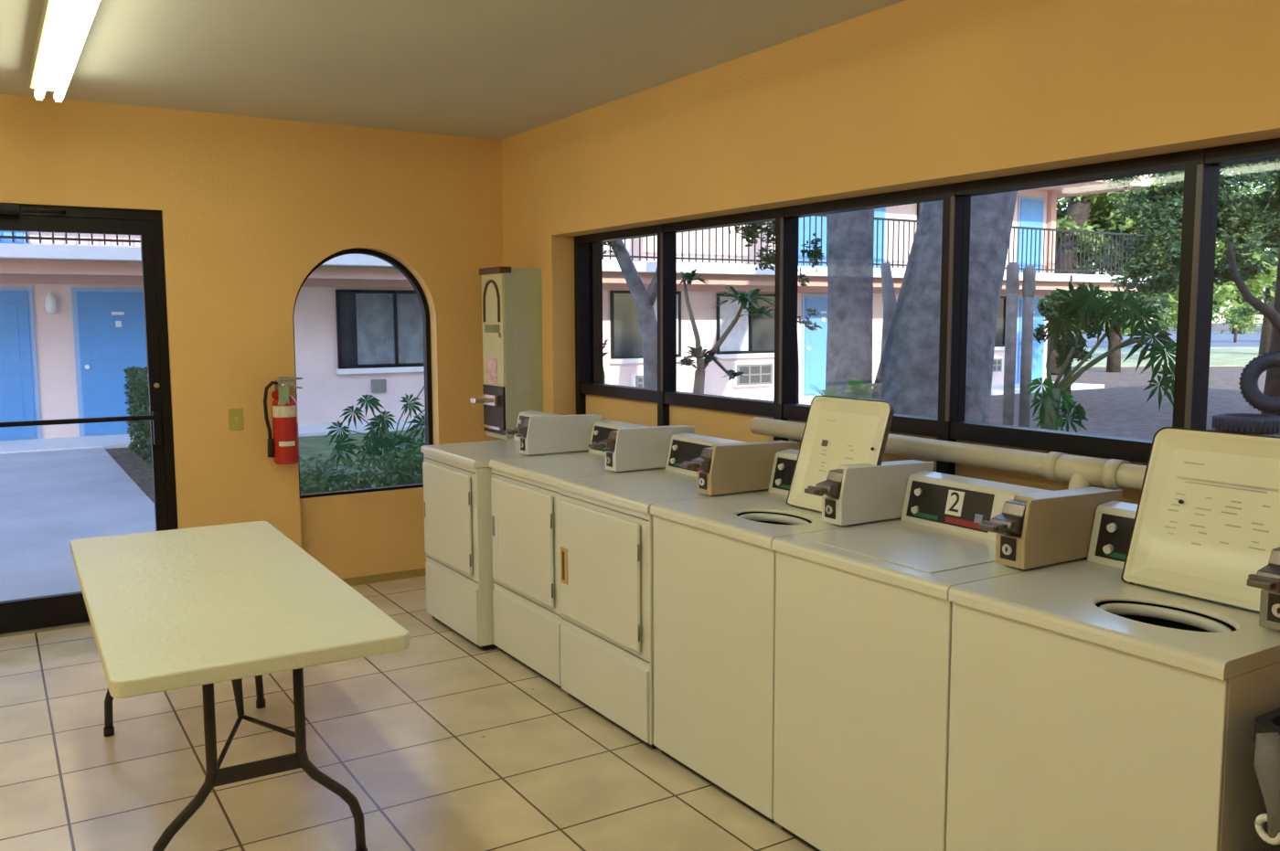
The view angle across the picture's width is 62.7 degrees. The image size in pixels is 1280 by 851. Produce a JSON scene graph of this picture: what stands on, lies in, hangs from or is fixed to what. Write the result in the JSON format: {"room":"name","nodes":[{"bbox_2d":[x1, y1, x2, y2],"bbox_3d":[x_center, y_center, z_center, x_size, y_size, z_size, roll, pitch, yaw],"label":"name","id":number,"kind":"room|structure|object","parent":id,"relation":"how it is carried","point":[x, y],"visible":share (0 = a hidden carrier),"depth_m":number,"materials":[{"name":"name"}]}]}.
{"room":"laundry","nodes":[
{"label":"laundry","id":0,"kind":"room"},
{"bbox_2d":[0,93,503,548],"bbox_3d":[-3.097,-0.267,5.091,5.820,2.600,0.181,-4,7,-32],"label":"wall","id":1,"kind":"structure","parent":0,"point":[250,206],"depth_m":5.60,"materials":[{"name":"orange paint"}]},
{"bbox_2d":[0,202,178,638],"bbox_3d":[-2.885,-0.018,5.132,1.115,2.095,0.256,-4,7,-32],"label":"door","id":2,"kind":"structure","parent":1,"relation":"in","point":[63,611],"depth_m":5.32,"materials":[{"name":"brown metal"}]},
{"bbox_2d":[228,408,243,430],"bbox_3d":[-2.152,-0.032,5.593,0.072,0.116,0.014,-4,7,-32],"label":"light switch","id":3,"kind":"object","parent":1,"relation":"attached to","point":[235,415],"visible":1,"depth_m":5.59,"materials":[{"name":"beige plastic"}]},
{"bbox_2d":[263,376,302,464],"bbox_3d":[-1.915,-0.029,5.658,0.151,0.470,0.167,1,6,15],"label":"fire extinguisher","id":4,"kind":"object","parent":1,"relation":"attached to","point":[283,443],"visible":1,"depth_m":5.62,"materials":[{"name":"red metal"}]},
{"bbox_2d":[299,487,426,579],"bbox_3d":[-1.606,0.653,6.171,0.820,0.535,0.096,-4,7,-32],"label":"wall","id":5,"kind":"structure","parent":1,"relation":"attached to","point":[378,532],"depth_m":6.12,"materials":[{"name":"orange paint"}]},
{"bbox_2d":[292,248,433,498],"bbox_3d":[-1.605,-0.311,6.062,0.818,1.403,0.055,-4,7,-32],"label":"window","id":6,"kind":"structure","parent":1,"relation":"in","point":[426,324],"depth_m":6.19,"materials":[{"name":"brown metal"}]},
{"bbox_2d":[341,567,425,586],"bbox_3d":[-1.576,0.901,6.149,0.820,0.045,0.015,-4,7,-32],"label":"baseboard","id":7,"kind":"structure","parent":1,"relation":"attached to","point":[419,572],"depth_m":6.19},
{"bbox_2d":[0,576,815,850],"bbox_3d":[-1.120,1.417,2.094,5.820,0.150,7.620,-4,7,-32],"label":"floor","id":8,"kind":"structure","parent":0,"point":[443,741],"depth_m":3.67,"materials":[{"name":"tile"}]},
{"bbox_2d":[69,521,409,850],"bbox_3d":[-1.372,0.846,3.396,0.714,0.720,1.830,-4,7,-31],"label":"folding table","id":9,"kind":"object","parent":8,"relation":"on","point":[204,606],"visible":1,"depth_m":2.93,"materials":[{"name":"beige plastic"}]},
{"bbox_2d":[420,409,601,650],"bbox_3d":[-0.650,0.468,5.250,0.677,1.084,0.691,-4,7,-32],"label":"dryer","id":10,"kind":"object","parent":8,"relation":"on","point":[457,508],"visible":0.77,"depth_m":4.98,"materials":[{"name":"beige metal"}]},
{"bbox_2d":[489,419,694,691],"bbox_3d":[-0.228,0.523,4.708,0.678,1.084,0.691,-4,7,-32],"label":"dryer","id":11,"kind":"object","parent":8,"relation":"on","point":[525,494],"visible":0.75,"depth_m":4.48,"materials":[{"name":"beige metal"}]},
{"bbox_2d":[556,432,797,748],"bbox_3d":[0.128,0.582,4.126,0.680,1.084,0.691,-4,7,-32],"label":"dryer","id":12,"kind":"object","parent":8,"relation":"on","point":[606,522],"visible":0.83,"depth_m":3.90,"materials":[{"name":"beige metal"}]},
{"bbox_2d":[650,395,934,823],"bbox_3d":[0.497,0.543,3.555,0.667,1.276,0.673,-4,7,-32],"label":"washing machine","id":13,"kind":"object","parent":8,"relation":"on","point":[714,558],"visible":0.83,"depth_m":3.39,"materials":[{"name":"beige metal"}]},
{"bbox_2d":[736,512,811,524],"bbox_3d":[0.435,0.504,3.429,0.260,0.400,0.390,-4,7,-32],"label":"tub","id":14,"kind":"object","parent":13,"relation":"in","point":[747,517],"depth_m":3.50,"materials":[{"name":"white metal"}]},
{"bbox_2d":[771,470,1122,850],"bbox_3d":[0.850,0.695,3.003,0.667,1.084,0.673,-4,7,-32],"label":"washing machine","id":15,"kind":"object","parent":8,"relation":"on","point":[864,613],"visible":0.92,"depth_m":2.82,"materials":[{"name":"beige metal"}]},
{"bbox_2d":[946,426,1279,850],"bbox_3d":[1.202,0.656,2.433,0.667,1.276,0.673,-4,7,-32],"label":"washing machine","id":16,"kind":"object","parent":8,"relation":"on","point":[1111,699],"visible":1,"depth_m":2.32,"materials":[{"name":"beige metal"}]},
{"bbox_2d":[1095,600,1236,632],"bbox_3d":[1.140,0.617,2.307,0.260,0.400,0.390,-4,7,-32],"label":"tub","id":17,"kind":"object","parent":16,"relation":"in","point":[1157,616],"depth_m":2.35,"materials":[{"name":"white metal"}]},
{"bbox_2d":[1253,708,1279,850],"bbox_3d":[1.404,0.949,1.908,0.490,0.800,0.420,-4,7,-32],"label":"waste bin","id":18,"kind":"object","parent":8,"relation":"on","point":[1266,732],"visible":1,"depth_m":1.89,"materials":[{"name":"plastic"}]},
{"bbox_2d":[0,0,905,139],"bbox_3d":[-1.132,-1.318,1.811,5.820,0.150,7.620,-4,7,-32],"label":"ceiling","id":19,"kind":"structure","parent":0,"point":[498,69],"depth_m":4.17,"materials":[{"name":"paint"}]},
{"bbox_2d":[30,0,100,103],"bbox_3d":[-1.865,-1.344,3.425,0.132,0.125,2.565,-4,7,-32],"label":"ceiling light","id":20,"kind":"object","parent":19,"relation":"attached to","point":[64,26],"visible":1,"depth_m":3.66,"materials":[{"name":"plastic"}]},
{"bbox_2d":[501,0,1279,415],"bbox_3d":[1.268,-0.103,3.335,0.285,2.600,7.440,-4,7,-32],"label":"wall","id":21,"kind":"structure","parent":0,"point":[907,94],"depth_m":3.59,"materials":[{"name":"orange paint"}]},
{"bbox_2d":[470,266,543,439],"bbox_3d":[-0.785,-0.412,5.990,0.365,0.965,0.294,-4,7,-32],"label":"vending machine","id":22,"kind":"object","parent":21,"relation":"attached to","point":[511,298],"visible":0.93,"depth_m":5.90,"materials":[{"name":"metal"}]},
{"bbox_2d":[481,423,502,430],"bbox_3d":[-0.844,0.008,5.995,0.022,0.017,0.250,-4,7,-32],"label":"tray","id":23,"kind":"object","parent":22,"relation":"on","point":[486,426],"depth_m":5.99,"materials":[{"name":"silver metal"}]},
{"bbox_2d":[484,324,501,337],"bbox_3d":[-0.833,-0.535,5.939,0.003,0.070,0.215,-4,7,-32],"label":"print","id":24,"kind":"object","parent":22,"relation":"attached to","point":[490,330],"depth_m":5.94},
{"bbox_2d":[586,394,1147,504],"bbox_3d":[1.131,0.593,3.800,0.108,1.120,5.353,-4,7,-32],"label":"trim","id":25,"kind":"structure","parent":21,"relation":"attached to","point":[728,425],"depth_m":4.78,"materials":[{"name":"orange paint"}]},
{"bbox_2d":[574,138,1279,475],"bbox_3d":[1.110,0.160,3.743,0.146,1.994,5.353,-4,7,-32],"label":"window","id":26,"kind":"structure","parent":21,"relation":"in","point":[1201,166],"depth_m":3.64,"materials":[{"name":"brown metal"}]},
{"bbox_2d":[749,416,1146,490],"bbox_3d":[1.468,0.518,2.995,0.227,0.832,3.550,-4,7,-32],"label":"drain pipe","id":27,"kind":"object","parent":21,"relation":"attached to","point":[1082,472],"visible":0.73,"depth_m":3.30,"materials":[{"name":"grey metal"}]},
{"label":"outside","id":28,"kind":"structure","parent":0,"visible":0},
{"bbox_2d":[1071,347,1260,367],"bbox_3d":[62.988,-3.027,42.441,106.760,0.025,76.496,-4,7,-32],"label":"lawn","id":29,"kind":"structure","parent":28,"point":[1219,357],"depth_m":39.77,"materials":[{"name":"green plant"}]},
{"bbox_2d":[1096,170,1278,322],"bbox_3d":[18.894,-5.665,36.374,6.645,6.873,5.768,-2,6,-14],"label":"tree","id":30,"kind":"object","parent":29,"relation":"on","point":[1221,295],"visible":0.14,"depth_m":35.48,"materials":[{"name":"green plant"}]},
{"bbox_2d":[1212,180,1279,354],"bbox_3d":[25.631,-7.158,41.410,6.908,8.751,6.888,0,6,5],"label":"tree","id":31,"kind":"object","parent":29,"relation":"on","point":[1268,257],"visible":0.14,"depth_m":41.43,"materials":[{"name":"green plant"}]},
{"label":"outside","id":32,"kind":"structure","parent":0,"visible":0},
{"bbox_2d":[989,322,1279,439],"bbox_3d":[15.782,-9.461,107.489,260.000,0.200,240.000,-4,7,-32],"label":"ground","id":33,"kind":"structure","parent":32,"point":[1121,409],"depth_m":19.71,"materials":[{"name":"grey"}]},
{"bbox_2d":[104,447,154,503],"bbox_3d":[-4.643,0.532,10.685,1.000,0.070,5.600,-4,7,-32],"label":"mulch bed","id":34,"kind":"object","parent":33,"relation":"on","point":[133,465],"visible":0.07,"depth_m":11.18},
{"bbox_2d":[123,365,152,468],"bbox_3d":[-4.883,-0.037,11.274,0.785,1.104,4.212,-4,7,-32],"label":"clipped hedge","id":35,"kind":"object","parent":34,"relation":"on","point":[137,378],"visible":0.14,"depth_m":11.96,"materials":[{"name":"green plant"}]},
{"bbox_2d":[298,431,425,494],"bbox_3d":[-1.929,0.449,7.434,1.788,0.785,1.012,-4,7,-32],"label":"shrub","id":36,"kind":"object","parent":33,"relation":"on","point":[398,475],"visible":0.24,"depth_m":7.30,"materials":[{"name":"green plant"}]},
{"bbox_2d":[676,268,774,394],"bbox_3d":[0.578,-0.071,7.048,0.862,1.939,0.549,-2,6,-15],"label":"dracaena","id":37,"kind":"object","parent":33,"relation":"on","point":[741,297],"visible":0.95,"depth_m":6.98,"materials":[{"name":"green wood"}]},
{"bbox_2d":[727,221,823,404],"bbox_3d":[1.022,-0.989,8.210,1.122,2.415,1.055,1,6,12],"label":"leafy tree","id":38,"kind":"object","parent":33,"relation":"on","point":[749,230],"visible":0.27,"depth_m":7.97,"materials":[{"name":"green plant"}]},
{"bbox_2d":[804,384,848,404],"bbox_3d":[1.297,0.283,7.457,0.350,1.142,0.335,5,8,41],"label":"fern","id":39,"kind":"object","parent":33,"relation":"on","point":[831,394],"visible":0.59,"depth_m":7.43,"materials":[{"name":"green plant"}]},
{"bbox_2d":[840,377,883,400],"bbox_3d":[1.550,0.275,7.257,0.397,1.197,0.441,3,7,27],"label":"fern","id":40,"kind":"object","parent":33,"relation":"on","point":[858,390],"visible":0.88,"depth_m":7.15,"materials":[{"name":"green plant"}]},
{"bbox_2d":[1002,261,1019,426],"bbox_3d":[4.269,-0.761,12.109,0.150,2.236,0.150,-4,7,-32],"label":"wooden post","id":41,"kind":"object","parent":33,"relation":"on","point":[1012,281],"visible":0.94,"depth_m":12.04,"materials":[{"name":"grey wood"}]},
{"bbox_2d":[1018,265,1035,427],"bbox_3d":[4.457,-0.740,12.107,0.150,2.194,0.150,-4,7,-32],"label":"wooden post","id":42,"kind":"object","parent":33,"relation":"on","point":[1029,283],"visible":0.93,"depth_m":12.04,"materials":[{"name":"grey wood"}]},
{"bbox_2d":[1033,275,1106,413],"bbox_3d":[7.212,-1.358,17.549,1.406,2.280,0.852,0,6,0],"label":"tree","id":43,"kind":"object","parent":33,"relation":"on","point":[1045,307],"visible":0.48,"depth_m":17.43,"materials":[{"name":"green plant"}]},
{"bbox_2d":[1078,261,1111,333],"bbox_3d":[37.568,-13.771,87.968,5.478,12.267,5.756,-4,7,-32],"label":"tree","id":44,"kind":"object","parent":33,"relation":"on","point":[1104,294],"visible":0.02,"depth_m":87.86,"materials":[{"name":"green plant"}]},
{"bbox_2d":[1024,280,1176,432],"bbox_3d":[2.713,0.076,6.095,0.994,1.825,0.410,1,6,9],"label":"shrub","id":45,"kind":"object","parent":33,"relation":"on","point":[1050,418],"visible":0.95,"depth_m":5.98,"materials":[{"name":"green plant"}]},
{"bbox_2d":[1045,178,1182,374],"bbox_3d":[13.066,-5.177,29.176,4.386,7.635,3.812,0,6,5],"label":"tree","id":46,"kind":"object","parent":33,"relation":"on","point":[1079,208],"visible":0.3,"depth_m":28.80,"materials":[{"name":"green plant"}]},
{"bbox_2d":[1054,192,1179,372],"bbox_3d":[13.606,-4.360,29.764,5.226,5.683,4.397,2,6,18],"label":"tree","id":47,"kind":"object","parent":33,"relation":"on","point":[1114,359],"visible":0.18,"depth_m":29.18,"materials":[{"name":"green plant"}]},
{"bbox_2d":[1151,287,1177,332],"bbox_3d":[45.944,-12.842,92.723,5.544,9.380,4.695,-4,7,-32],"label":"tree","id":48,"kind":"object","parent":33,"relation":"on","point":[1157,331],"visible":0.02,"depth_m":92.64,"materials":[{"name":"green plant"}]},
{"bbox_2d":[1102,158,1279,416],"bbox_3d":[9.226,-2.389,15.861,4.395,4.661,2.684,-1,6,-6],"label":"tree","id":49,"kind":"object","parent":33,"relation":"on","point":[1232,214],"visible":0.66,"depth_m":15.90,"materials":[{"name":"green plant"}]},
{"bbox_2d":[1226,242,1279,336],"bbox_3d":[8.883,-1.895,14.971,0.978,1.450,0.180,0,6,5],"label":"limb","id":50,"kind":"object","parent":49,"relation":"attached to","point":[1265,310],"visible":1,"depth_m":14.96,"materials":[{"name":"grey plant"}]},
{"bbox_2d":[1216,229,1269,333],"bbox_3d":[49.248,-13.247,84.839,5.814,11.769,5.262,-4,7,-32],"label":"tree","id":51,"kind":"object","parent":33,"relation":"on","point":[1232,328],"visible":0.02,"depth_m":85.66,"materials":[{"name":"green plant"}]},
{"bbox_2d":[1211,413,1279,434],"bbox_3d":[8.470,-0.029,14.608,0.898,0.224,0.898,-4,7,-32],"label":"tyre","id":52,"kind":"object","parent":33,"relation":"on","point":[1246,423],"visible":0.99,"depth_m":14.30,"materials":[{"name":"rubber"}]},
{"bbox_2d":[1238,351,1279,414],"bbox_3d":[8.908,-0.600,14.720,0.879,0.891,0.315,3,7,28],"label":"tyre","id":53,"kind":"object","parent":52,"relation":"on","point":[1248,383],"visible":1,"depth_m":14.73,"materials":[{"name":"rubber"}]},
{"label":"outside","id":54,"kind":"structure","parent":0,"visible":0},
{"bbox_2d":[1071,330,1260,347],"bbox_3d":[60.974,-6.475,75.767,125.507,0.035,103.205,-4,7,-32],"label":"road","id":55,"kind":"structure","parent":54,"point":[1225,339],"depth_m":66.03,"materials":[{"name":"grey asphalt"}]},
{"bbox_2d":[1098,320,1145,342],"bbox_3d":[27.238,-5.939,59.988,3.018,2.486,3.392,3,7,27],"label":"shrub","id":56,"kind":"object","parent":55,"relation":"on","point":[1126,331],"visible":0.07,"depth_m":59.71,"materials":[{"name":"green plant"}]},
{"bbox_2d":[1154,307,1216,333],"bbox_3d":[29.913,-5.749,58.118,3.329,2.470,2.753,4,8,39],"label":"shrub","id":57,"kind":"object","parent":55,"relation":"on","point":[1174,318],"visible":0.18,"depth_m":58.03,"materials":[{"name":"green plant"}]},
{"bbox_2d":[1211,301,1262,342],"bbox_3d":[34.053,-6.002,60.161,3.682,2.520,2.933,-4,7,-32],"label":"shrub","id":58,"kind":"object","parent":55,"relation":"on","point":[1249,324],"visible":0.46,"depth_m":59.93,"materials":[{"name":"green plant"}]},
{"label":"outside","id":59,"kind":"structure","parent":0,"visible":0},
{"bbox_2d":[298,428,425,490],"bbox_3d":[-1.052,0.424,11.632,6.700,0.060,7.970,-4,7,-32],"label":"lawn","id":60,"kind":"structure","parent":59,"point":[309,446],"depth_m":12.67,"materials":[{"name":"green plant"}]},
{"bbox_2d":[312,371,426,493],"bbox_3d":[-2.046,0.057,8.939,1.516,1.321,0.781,-4,7,-32],"label":"leafy shrub","id":61,"kind":"object","parent":60,"relation":"on","point":[381,442],"visible":0.5,"depth_m":8.91,"materials":[{"name":"green plant"}]},
{"bbox_2d":[602,339,611,383],"bbox_3d":[-0.317,0.069,8.036,0.396,1.463,0.152,-4,7,-32],"label":"plant","id":62,"kind":"object","parent":60,"relation":"on","point":[606,340],"visible":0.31,"depth_m":8.00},
{"bbox_2d":[602,239,657,389],"bbox_3d":[-0.018,-1.167,9.285,2.551,3.661,1.718,-4,7,-32],"label":"slender tree","id":63,"kind":"object","parent":60,"relation":"on","point":[644,300],"visible":0.02,"depth_m":8.94,"materials":[{"name":"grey plant"}]},
{"bbox_2d":[880,262,896,359],"bbox_3d":[2.681,-0.824,10.966,0.344,1.753,0.320,0,6,7],"label":"dead tree","id":64,"kind":"object","parent":60,"relation":"on","point":[889,299],"visible":0.37,"depth_m":10.95,"materials":[{"name":"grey wood"}]},
{"bbox_2d":[824,191,1017,423],"bbox_3d":[2.215,-4.126,10.621,8.463,10.506,4.988,-4,7,-32],"label":"oak tree","id":65,"kind":"object","parent":60,"relation":"on","point":[907,375],"visible":0.34,"depth_m":8.75,"materials":[{"name":"grey plant"}]},
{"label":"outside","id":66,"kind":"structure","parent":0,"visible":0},
{"bbox_2d":[0,447,155,601],"bbox_3d":[-8.472,0.950,6.852,9.620,0.100,8.279,-4,7,-32],"label":"walkway","id":67,"kind":"structure","parent":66,"point":[49,500],"depth_m":8.52,"materials":[{"name":"concrete"}]},
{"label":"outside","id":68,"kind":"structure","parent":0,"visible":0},
{"bbox_2d":[0,382,1104,453],"bbox_3d":[-3.837,0.035,15.407,32.600,0.120,1.400,-4,7,-32],"label":"walkway verandah","id":69,"kind":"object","parent":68,"point":[120,441],"visible":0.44,"depth_m":13.79,"materials":[{"name":"white paint"}]},
{"bbox_2d":[0,173,1152,441],"bbox_3d":[-3.747,-2.473,16.219,33.900,4.700,3.700,-4,7,-32],"label":"building","id":70,"kind":"structure","parent":69,"relation":"on","point":[72,309],"depth_m":15.90,"materials":[{"name":"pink paint"}]},
{"bbox_2d":[44,293,56,313],"bbox_3d":[-7.587,-1.574,13.520,0.130,0.260,0.131,-4,7,-32],"label":"wall lamp","id":71,"kind":"object","parent":70,"relation":"attached to","point":[50,299],"depth_m":13.48,"materials":[{"name":"white glass"}]},
{"bbox_2d":[371,379,386,393],"bbox_3d":[-3.966,-0.603,15.942,0.220,0.200,0.048,-4,7,-32],"label":"wall vent","id":72,"kind":"object","parent":70,"relation":"attached to","point":[378,386],"depth_m":15.92,"materials":[{"name":"grey metal"}]},
{"bbox_2d":[355,293,423,364],"bbox_3d":[-3.573,-1.485,16.095,1.550,1.060,0.008,-4,7,-32],"label":"curtain","id":73,"kind":"object","parent":70,"relation":"hanging from","point":[389,326],"depth_m":15.94,"materials":[{"name":"grey fabric"}]},
{"bbox_2d":[636,375,643,387],"bbox_3d":[0.117,-0.749,18.351,0.420,0.240,0.010,-4,7,-32],"label":"vent grille","id":74,"kind":"object","parent":70,"relation":"attached to","point":[639,378],"depth_m":18.28,"materials":[{"name":"grey metal"}]},
{"bbox_2d":[652,294,678,353],"bbox_3d":[0.410,-1.788,18.567,0.655,1.060,0.008,-4,7,-32],"label":"curtain","id":75,"kind":"object","parent":70,"relation":"hanging from","point":[655,305],"depth_m":18.69,"materials":[{"name":"white fabric"}]},
{"bbox_2d":[719,296,748,351],"bbox_3d":[1.737,-1.879,19.392,0.675,1.000,0.008,-4,7,-32],"label":"curtain","id":76,"kind":"object","parent":70,"relation":"hanging from","point":[737,339],"depth_m":19.39,"materials":[{"name":"white fabric"}]},
{"bbox_2d":[737,363,772,384],"bbox_3d":[2.152,-0.953,19.609,0.820,0.370,0.010,-4,7,-32],"label":"vent grille","id":77,"kind":"object","parent":70,"relation":"attached to","point":[758,374],"depth_m":19.62,"materials":[{"name":"grey metal"}]},
{"bbox_2d":[992,358,1002,372],"bbox_3d":[7.812,-1.325,23.127,0.470,0.280,0.010,-4,7,-32],"label":"vent grille","id":78,"kind":"object","parent":70,"relation":"attached to","point":[997,362],"depth_m":23.18,"materials":[{"name":"grey metal"}]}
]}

